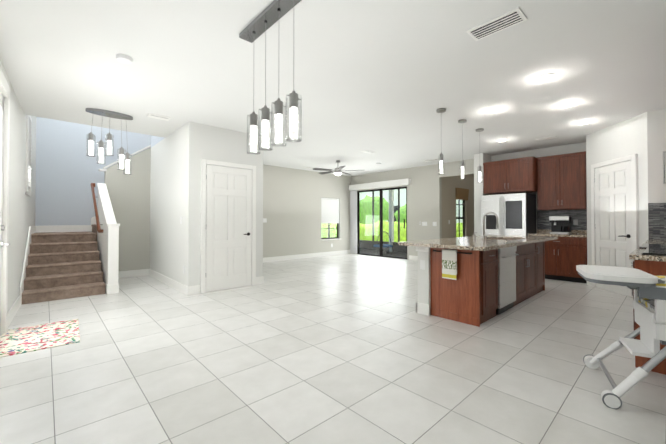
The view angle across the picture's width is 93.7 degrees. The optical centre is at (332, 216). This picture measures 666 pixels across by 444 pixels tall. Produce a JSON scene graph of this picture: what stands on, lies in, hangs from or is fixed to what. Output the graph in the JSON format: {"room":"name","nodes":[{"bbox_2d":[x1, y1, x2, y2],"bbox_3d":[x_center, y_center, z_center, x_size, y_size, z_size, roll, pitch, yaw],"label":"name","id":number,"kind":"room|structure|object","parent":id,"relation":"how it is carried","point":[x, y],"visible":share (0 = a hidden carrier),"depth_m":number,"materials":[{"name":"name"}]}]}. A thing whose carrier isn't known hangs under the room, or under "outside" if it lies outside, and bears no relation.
{"room":"kitchen","nodes":[
{"label":"kitchen","id":0,"kind":"room"},
{"bbox_2d":[0,60,4,75],"bbox_3d":[-3.262,-2.847,2.971,0.162,3.040,0.934,1,-1,-43],"label":"wall","id":1,"kind":"structure","parent":0,"point":[2,67],"depth_m":3.21,"materials":[{"name":"paint"}]},
{"bbox_2d":[0,67,9,334],"bbox_3d":[-3.228,-0.089,2.962,0.205,2.645,1.100,1,-1,-43],"label":"door frame","id":2,"kind":"structure","parent":1,"relation":"attached to","point":[4,146],"depth_m":3.29,"materials":[{"name":"white wood"}]},
{"bbox_2d":[5,71,28,312],"bbox_3d":[-4.398,-1.550,4.306,0.238,5.600,2.603,1,-1,-43],"label":"wall","id":3,"kind":"structure","parent":0,"point":[16,227],"depth_m":4.12,"materials":[{"name":"paint"}]},
{"bbox_2d":[7,295,20,327],"bbox_3d":[-3.994,1.175,3.905,0.082,0.140,1.319,1,-1,-43],"label":"baseboard","id":4,"kind":"structure","parent":3,"relation":"attached to","point":[13,310],"depth_m":3.86,"materials":[{"name":"white"}]},
{"bbox_2d":[25,115,31,195],"bbox_3d":[-5.057,-1.015,5.114,0.163,1.330,0.581,1,-1,-43],"label":"window","id":5,"kind":"structure","parent":3,"relation":"in","point":[28,154],"depth_m":5.05,"materials":[{"name":"white glass"}]},
{"bbox_2d":[28,116,35,230],"bbox_3d":[-5.734,-1.530,5.893,0.190,5.600,1.554,1,-1,-43],"label":"wall","id":6,"kind":"structure","parent":0,"point":[31,216],"depth_m":5.91,"materials":[{"name":"paint"}]},
{"bbox_2d":[35,117,150,232],"bbox_3d":[-4.693,-1.506,7.719,4.400,5.600,0.120,1,-1,-43],"label":"wall","id":7,"kind":"structure","parent":0,"point":[68,173],"depth_m":6.73,"materials":[{"name":"blue paint"}]},
{"bbox_2d":[36,225,90,232],"bbox_3d":[-5.720,0.258,6.650,0.890,0.140,0.022,1,-1,-43],"label":"baseboard","id":8,"kind":"structure","parent":7,"relation":"attached to","point":[71,228],"depth_m":6.65,"materials":[{"name":"white wood"}]},
{"bbox_2d":[97,183,119,293],"bbox_3d":[-4.125,0.295,5.690,0.175,1.946,1.590,1,-1,-43],"label":"wall","id":9,"kind":"structure","parent":0,"point":[108,243],"depth_m":5.20,"materials":[{"name":"white paint"}]},
{"bbox_2d":[91,183,102,232],"bbox_3d":[-4.266,-0.192,5.640,0.095,0.935,1.262,1,-1,-43],"label":"stair handrail","id":10,"kind":"object","parent":9,"relation":"attached to","point":[99,230],"visible":1,"depth_m":5.49,"materials":[{"name":"brown wood"}]},
{"bbox_2d":[104,147,150,270],"bbox_3d":[-4.335,-0.150,6.665,0.880,2.860,0.110,1,-1,-43],"label":"wall","id":11,"kind":"structure","parent":0,"point":[129,195],"depth_m":6.66,"materials":[{"name":"paint"}]},
{"bbox_2d":[98,145,150,171],"bbox_3d":[-4.372,-1.277,6.645,0.980,0.713,0.140,1,-1,-43],"label":"trim","id":12,"kind":"structure","parent":11,"relation":"on","point":[104,169],"depth_m":6.45,"materials":[{"name":"white wood"}]},
{"bbox_2d":[118,269,148,277],"bbox_3d":[-4.311,1.209,6.577,0.800,0.140,0.022,1,-1,-43],"label":"baseboard","id":13,"kind":"structure","parent":11,"relation":"attached to","point":[133,273],"depth_m":6.64,"materials":[{"name":"white wood"}]},
{"bbox_2d":[150,121,262,285],"bbox_3d":[-2.716,-1.522,6.468,1.350,5.600,2.620,1,-1,-43],"label":"wall","id":14,"kind":"structure","parent":0,"point":[178,155],"depth_m":5.54,"materials":[{"name":"paint"}]},
{"bbox_2d":[149,269,187,294],"bbox_3d":[-3.184,1.201,5.927,0.022,0.140,2.510,1,-1,-43],"label":"baseboard","id":15,"kind":"structure","parent":14,"relation":"attached to","point":[176,285],"depth_m":5.71,"materials":[{"name":"white"}]},
{"bbox_2d":[187,285,199,294],"bbox_3d":[-2.255,1.190,5.059,0.195,0.140,0.022,1,-1,-43],"label":"baseboard","id":16,"kind":"structure","parent":14,"relation":"attached to","point":[193,290],"depth_m":5.05,"materials":[{"name":"white"}]},
{"bbox_2d":[200,159,255,292],"bbox_3d":[-1.789,0.158,5.457,0.996,2.213,0.088,1,-1,-43],"label":"door","id":17,"kind":"structure","parent":14,"relation":"attached to","point":[228,230],"depth_m":5.45,"materials":[{"name":"white wood"}]},
{"bbox_2d":[256,276,263,284],"bbox_3d":[-1.376,1.200,5.869,0.175,0.140,0.022,1,-1,-43],"label":"baseboard","id":18,"kind":"structure","parent":14,"relation":"attached to","point":[259,280],"depth_m":5.87,"materials":[{"name":"white"}]},
{"bbox_2d":[263,164,350,257],"bbox_3d":[-1.222,-0.081,9.691,5.240,2.800,0.120,1,-1,-43],"label":"wall","id":19,"kind":"structure","parent":0,"point":[292,207],"depth_m":9.77,"materials":[{"name":"paint"}]},
{"bbox_2d":[263,250,350,262],"bbox_3d":[-1.210,1.247,9.587,5.100,0.140,0.022,1,-1,-43],"label":"baseboard","id":20,"kind":"structure","parent":19,"relation":"attached to","point":[292,257],"depth_m":9.84,"materials":[{"name":"white wood"}]},
{"bbox_2d":[321,198,340,239],"bbox_3d":[-0.090,0.076,10.682,0.890,1.430,0.165,1,-1,-43],"label":"window","id":21,"kind":"structure","parent":19,"relation":"in","point":[332,238],"depth_m":10.77,"materials":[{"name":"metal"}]},
{"bbox_2d":[321,198,338,222],"bbox_3d":[-0.092,-0.200,10.687,0.830,0.862,0.044,1,-1,-43],"label":"window shade","id":22,"kind":"object","parent":21,"relation":"attached to","point":[329,210],"visible":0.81,"depth_m":10.65,"materials":[{"name":"white fabric"}]},
{"bbox_2d":[0,249,665,443],"bbox_3d":[0.415,1.323,6.054,15.940,0.100,9.440,1,-1,-43],"label":"floor","id":23,"kind":"structure","parent":0,"point":[347,349],"depth_m":2.51,"materials":[{"name":"tile"}]},
{"bbox_2d":[0,319,79,357],"bbox_3d":[-3.022,1.232,3.226,0.660,0.008,0.957,1,-1,-43],"label":"entry rug","id":24,"kind":"object","parent":23,"relation":"on","point":[21,340],"visible":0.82,"depth_m":3.17,"materials":[{"name":"multicoloured fabric"}]},
{"bbox_2d":[19,216,105,304],"bbox_3d":[-4.154,0.018,6.390,3.074,2.517,2.531,1,-1,-43],"label":"stairs","id":25,"kind":"structure","parent":23,"relation":"on","point":[60,265],"depth_m":5.18,"materials":[{"name":"brown carpet"}]},
{"bbox_2d":[416,239,553,326],"bbox_3d":[2.380,0.815,4.667,2.760,0.880,0.869,1,-1,-43],"label":"kitchen island","id":26,"kind":"object","parent":23,"relation":"on","point":[477,281],"depth_m":3.86,"materials":[{"name":"brown wood"}]},
{"bbox_2d":[398,235,557,250],"bbox_3d":[2.329,0.355,4.662,3.070,0.040,1.080,1,-1,-43],"label":"island countertop","id":27,"kind":"structure","parent":26,"relation":"on","point":[491,242],"depth_m":3.95,"materials":[{"name":"beige stone"}]},
{"bbox_2d":[482,212,498,237],"bbox_3d":[2.453,0.131,4.854,0.105,0.409,0.246,1,-1,-43],"label":"island faucet","id":28,"kind":"object","parent":27,"relation":"on","point":[484,232],"visible":0.96,"depth_m":4.88,"materials":[{"name":"silver metal"}]},
{"bbox_2d":[480,193,535,235],"bbox_3d":[3.966,0.386,7.088,0.783,1.760,0.931,1,-1,-43],"label":"fridge","id":29,"kind":"object","parent":23,"relation":"on","point":[516,213],"visible":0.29,"depth_m":6.80,"materials":[{"name":"silver metal"}]},
{"bbox_2d":[528,229,586,282],"bbox_3d":[4.660,0.777,6.417,0.666,1.000,0.972,1,-1,-43],"label":"base cabinet","id":30,"kind":"object","parent":23,"relation":"on","point":[565,254],"visible":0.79,"depth_m":6.13,"materials":[{"name":"brown wood"}]},
{"bbox_2d":[549,216,571,233],"bbox_3d":[4.680,0.174,6.425,0.275,0.363,0.330,1,-1,-43],"label":"coffee maker","id":31,"kind":"object","parent":30,"relation":"on","point":[560,224],"visible":1,"depth_m":6.36,"materials":[{"name":"silver metal"}]},
{"bbox_2d":[576,265,665,408],"bbox_3d":[2.203,0.694,2.131,0.814,1.063,0.680,0,-1,30],"label":"chair","id":32,"kind":"object","parent":23,"relation":"on","point":[649,303],"visible":1,"depth_m":2.04,"materials":[{"name":"white plastic"}]},
{"bbox_2d":[629,239,665,374],"bbox_3d":[3.717,0.773,3.339,3.005,0.930,0.694,1,-1,-43],"label":"base cabinet","id":33,"kind":"object","parent":23,"relation":"on","point":[654,265],"visible":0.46,"depth_m":2.51,"materials":[{"name":"wood"},{"name":"granite"},{"name":"brushed steel"}]},
{"bbox_2d":[642,248,665,255],"bbox_3d":[2.945,0.299,2.571,0.730,0.014,0.540,1,-1,-43],"label":"glass cooktop","id":34,"kind":"object","parent":33,"relation":"in","point":[656,251],"visible":0.98,"depth_m":2.62,"materials":[{"name":"black glass"}]},
{"bbox_2d":[0,0,665,175],"bbox_3d":[-0.791,-1.609,4.374,11.840,0.120,8.550,1,-1,-43],"label":"ceiling","id":35,"kind":"structure","parent":0,"point":[384,80],"depth_m":3.34,"materials":[{"name":"paint"}]},
{"bbox_2d":[85,108,132,174],"bbox_3d":[-3.317,-1.100,4.644,0.580,0.888,0.230,1,-1,-43],"label":"chandelier","id":36,"kind":"object","parent":35,"relation":"hanging from","point":[109,138],"visible":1,"depth_m":4.65,"materials":[{"name":"white glass"}]},
{"bbox_2d":[116,54,132,63],"bbox_3d":[-2.050,-1.548,3.069,0.140,0.034,0.140,1,-1,-43],"label":"smoke detector","id":37,"kind":"object","parent":35,"relation":"attached to","point":[124,58],"visible":1,"depth_m":3.04,"materials":[{"name":"white plastic"}]},
{"bbox_2d":[147,113,170,120],"bbox_3d":[-2.694,-1.534,4.829,0.300,0.016,0.160,1,-1,-43],"label":"ceiling vent","id":38,"kind":"object","parent":35,"relation":"in","point":[158,117],"visible":1,"depth_m":4.81,"materials":[{"name":"white metal"}]},
{"bbox_2d":[239,0,301,154],"bbox_3d":[-0.440,-1.051,2.364,0.120,1.043,0.950,1,-1,-43],"label":"linear chandelier","id":39,"kind":"object","parent":35,"relation":"hanging from","point":[268,17],"visible":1,"depth_m":2.39,"materials":[{"name":"white glass"}]},
{"bbox_2d":[313,160,357,174],"bbox_3d":[0.095,-1.310,8.403,1.377,0.374,1.342,1,-1,-43],"label":"ceiling fan","id":40,"kind":"object","parent":35,"relation":"hanging from","point":[337,171],"visible":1,"depth_m":8.29,"materials":[{"name":"silver metal"}]},
{"bbox_2d":[436,108,445,174],"bbox_3d":[1.561,-1.076,4.502,0.130,0.938,0.130,1,-1,-43],"label":"pendant light","id":41,"kind":"object","parent":35,"relation":"hanging from","point":[441,110],"visible":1,"depth_m":4.48,"materials":[{"name":"white glass"}]},
{"bbox_2d":[458,119,466,178],"bbox_3d":[2.068,-1.070,4.984,0.130,0.938,0.130,1,-1,-43],"label":"pendant light","id":42,"kind":"object","parent":35,"relation":"hanging from","point":[462,121],"visible":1,"depth_m":4.97,"materials":[{"name":"white glass"}]},
{"bbox_2d":[476,128,483,182],"bbox_3d":[2.577,-1.064,5.480,0.130,0.938,0.130,1,-1,-43],"label":"pendant light","id":43,"kind":"object","parent":35,"relation":"hanging from","point":[479,166],"visible":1,"depth_m":5.46,"materials":[{"name":"white glass"}]},
{"bbox_2d":[486,108,499,112],"bbox_3d":[2.327,-1.539,4.548,0.190,0.013,0.190,1,-1,-43],"label":"recessed light","id":44,"kind":"object","parent":35,"relation":"in","point":[493,110],"visible":0.96,"depth_m":4.52,"materials":[{"name":"white"}]},
{"bbox_2d":[466,7,526,40],"bbox_3d":[1.333,-1.563,2.557,0.200,0.016,0.400,1,-1,-43],"label":"ceiling vent","id":45,"kind":"object","parent":35,"relation":"in","point":[511,18],"visible":1,"depth_m":2.53,"materials":[{"name":"white metal"}]},
{"bbox_2d":[535,73,555,81],"bbox_3d":[2.376,-1.553,3.492,0.190,0.013,0.190,1,-1,-43],"label":"recessed light","id":46,"kind":"object","parent":35,"relation":"in","point":[545,77],"visible":1,"depth_m":3.47,"materials":[{"name":"white"}]},
{"bbox_2d":[534,136,556,140],"bbox_3d":[4.129,-1.518,6.060,0.160,0.016,0.340,1,-1,-43],"label":"ceiling vent","id":47,"kind":"object","parent":35,"relation":"in","point":[545,138],"visible":1,"depth_m":6.04,"materials":[{"name":"white metal"}]},
{"bbox_2d":[560,102,576,107],"bbox_3d":[3.244,-1.542,4.306,0.190,0.013,0.190,1,-1,-43],"label":"recessed light","id":48,"kind":"object","parent":35,"relation":"in","point":[567,104],"visible":0.94,"depth_m":4.28,"materials":[{"name":"white"}]},
{"bbox_2d":[577,121,591,124],"bbox_3d":[4.104,-1.532,5.099,0.190,0.013,0.190,1,-1,-43],"label":"recessed light","id":49,"kind":"object","parent":35,"relation":"in","point":[583,122],"visible":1,"depth_m":5.07,"materials":[{"name":"white"}]},
{"bbox_2d":[360,189,462,222],"bbox_3d":[9.028,-1.656,27.435,10.100,6.400,21.000,1,-1,-43],"label":"sky","id":50,"kind":"structure","parent":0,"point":[395,199],"depth_m":25.11,"materials":[{"name":"white"}]},
{"bbox_2d":[351,159,473,259],"bbox_3d":[2.280,-0.082,9.669,0.120,2.800,4.660,1,-1,-43],"label":"wall","id":51,"kind":"structure","parent":0,"point":[424,196],"depth_m":9.20,"materials":[{"name":"paint"}]},
{"bbox_2d":[349,178,410,190],"bbox_3d":[1.467,-1.048,10.377,0.127,0.190,2.525,1,-1,-43],"label":"valance","id":52,"kind":"object","parent":51,"relation":"attached to","point":[392,183],"visible":1,"depth_m":10.19,"materials":[{"name":"white"}]},
{"bbox_2d":[350,190,356,253],"bbox_3d":[0.737,0.187,11.155,0.044,2.240,0.340,1,-1,-43],"label":"vertical blinds","id":53,"kind":"object","parent":52,"relation":"hanging from","point":[353,221],"visible":0.98,"depth_m":11.14,"materials":[{"name":"white"}]},
{"bbox_2d":[357,186,406,258],"bbox_3d":[1.594,0.203,10.387,0.090,2.250,2.110,1,-1,-43],"label":"sliding door","id":54,"kind":"structure","parent":51,"relation":"attached to","point":[359,201],"depth_m":10.38,"materials":[{"name":"clear glass"}]},
{"bbox_2d":[409,255,417,260],"bbox_3d":[2.659,1.242,9.134,0.022,0.140,1.015,1,-1,-43],"label":"slide","id":55,"kind":"object","parent":51,"relation":"attached to","point":[411,257],"visible":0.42,"depth_m":9.39,"materials":[{"name":"white"}]},
{"bbox_2d":[441,174,473,237],"bbox_3d":[4.556,-0.073,10.313,4.100,2.800,0.120,1,-1,-43],"label":"wall","id":56,"kind":"structure","parent":0,"point":[448,201],"depth_m":9.38,"materials":[{"name":"paint"}]},
{"bbox_2d":[455,188,468,199],"bbox_3d":[4.016,-0.696,9.690,0.790,0.350,0.065,1,-1,-43],"label":"blinds","id":57,"kind":"object","parent":56,"relation":"attached to","point":[461,194],"visible":1,"depth_m":9.63,"materials":[{"name":"beige"}]},
{"bbox_2d":[474,153,490,235],"bbox_3d":[3.668,-0.107,7.634,0.500,2.800,0.215,1,-1,-43],"label":"wall","id":58,"kind":"structure","parent":0,"point":[480,159],"depth_m":7.48,"materials":[{"name":"paint"}]},
{"bbox_2d":[491,142,585,232],"bbox_3d":[5.101,-0.121,6.537,0.120,2.800,3.770,1,-1,-43],"label":"wall","id":59,"kind":"structure","parent":0,"point":[563,149],"depth_m":6.94,"materials":[{"name":"paint"}]},
{"bbox_2d":[483,156,538,194],"bbox_3d":[4.075,-0.899,7.132,0.585,0.730,1.021,1,-1,-43],"label":"upper cabinet","id":60,"kind":"object","parent":59,"relation":"attached to","point":[510,176],"depth_m":6.89,"materials":[{"name":"brown wood"}]},
{"bbox_2d":[535,151,586,209],"bbox_3d":[4.786,-0.707,6.520,0.365,1.130,0.819,1,-1,-43],"label":"upper cabinet","id":61,"kind":"object","parent":59,"relation":"attached to","point":[556,182],"depth_m":6.38,"materials":[{"name":"brown wood"}]},
{"bbox_2d":[537,210,586,229],"bbox_3d":[4.902,0.070,6.651,0.010,0.420,0.970,1,-1,-43],"label":"backsplash","id":62,"kind":"structure","parent":59,"relation":"attached to","point":[544,222],"depth_m":6.63,"materials":[{"name":"tile"}]},
{"bbox_2d":[586,112,648,264],"bbox_3d":[4.749,-0.138,5.220,0.100,2.800,1.271,0,-1,6],"label":"wall","id":63,"kind":"structure","parent":0,"point":[627,137],"depth_m":5.01,"materials":[{"name":"paint"}]},
{"bbox_2d":[591,154,638,296],"bbox_3d":[4.681,0.155,5.223,0.726,2.213,0.650,1,-1,-43],"label":"door","id":64,"kind":"structure","parent":63,"relation":"attached to","point":[614,217],"depth_m":5.18,"materials":[{"name":"white wood"}]},
{"bbox_2d":[647,109,665,202],"bbox_3d":[4.901,-0.149,4.394,0.120,2.800,0.650,1,-1,-43],"label":"wall","id":65,"kind":"structure","parent":0,"point":[656,133],"depth_m":4.53,"materials":[{"name":"paint"}]},
{"bbox_2d":[648,203,665,239],"bbox_3d":[4.850,0.066,4.348,0.010,0.530,0.645,1,-1,-43],"label":"backsplash","id":66,"kind":"structure","parent":65,"relation":"attached to","point":[656,221],"depth_m":4.51,"materials":[{"name":"tile"}]},
{"label":"outside","id":67,"kind":"structure","parent":0,"visible":0},
{"bbox_2d":[360,249,405,257],"bbox_3d":[1.073,1.361,12.255,1.625,0.020,7.475,1,-1,-43],"label":"lanai","id":68,"kind":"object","parent":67,"point":[399,254],"depth_m":11.34,"materials":[{"name":"concrete"}]},
{"bbox_2d":[328,189,405,252],"bbox_3d":[1.650,-0.041,12.809,0.350,2.798,7.470,1,-1,-43],"label":"screen","id":69,"kind":"object","parent":68,"relation":"on","point":[391,235],"depth_m":12.02,"materials":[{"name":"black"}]},
{"bbox_2d":[373,231,392,253],"bbox_3d":[1.836,0.940,11.451,0.720,0.802,0.720,1,-1,-43],"label":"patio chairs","id":70,"kind":"object","parent":68,"relation":"on","point":[384,245],"depth_m":11.33,"materials":[{"name":"blue"}]},
{"bbox_3d":[9.511,1.585,25.119,31.475,0.100,36.000,1,-1,-43],"label":"ground","id":71,"kind":"structure","parent":67,"visible":0},
{"bbox_2d":[360,195,405,223],"bbox_3d":[4.113,-0.809,20.433,4.490,4.529,22.471,1,-1,-43],"label":"trees","id":72,"kind":"object","parent":71,"relation":"on","point":[377,211],"depth_m":20.01,"materials":[{"name":"green plant"}]},
{"bbox_2d":[321,220,462,241],"bbox_3d":[2.008,0.977,16.658,1.876,1.585,11.846,1,-1,-43],"label":"hedge","id":73,"kind":"object","parent":71,"relation":"on","point":[365,234],"depth_m":15.54,"materials":[{"name":"green plant"}]},
{"bbox_3d":[3.950,1.094,9.739,0.690,0.450,0.120,1,-1,-43],"label":"wall","id":74,"kind":"structure","parent":0,"visible":0},
{"bbox_2d":[456,199,464,236],"bbox_3d":[3.943,0.044,9.760,0.690,1.650,0.040,1,-1,-43],"label":"window","id":75,"kind":"structure","parent":74,"relation":"in","point":[459,217],"depth_m":9.83,"materials":[{"name":"brown metal"}]},
{"bbox_3d":[3.838,-0.763,3.283,2.920,1.100,0.416,1,-1,-43],"label":"upper cabinet","id":76,"kind":"object","parent":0,"visible":0},
{"bbox_2d":[663,151,665,183],"bbox_3d":[3.603,-0.533,3.095,0.765,0.455,0.462,1,-1,-43],"label":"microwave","id":77,"kind":"object","parent":76,"relation":"attached to","point":[664,152],"visible":1,"depth_m":3.39,"materials":[{"name":"silver metal"}]}
]}

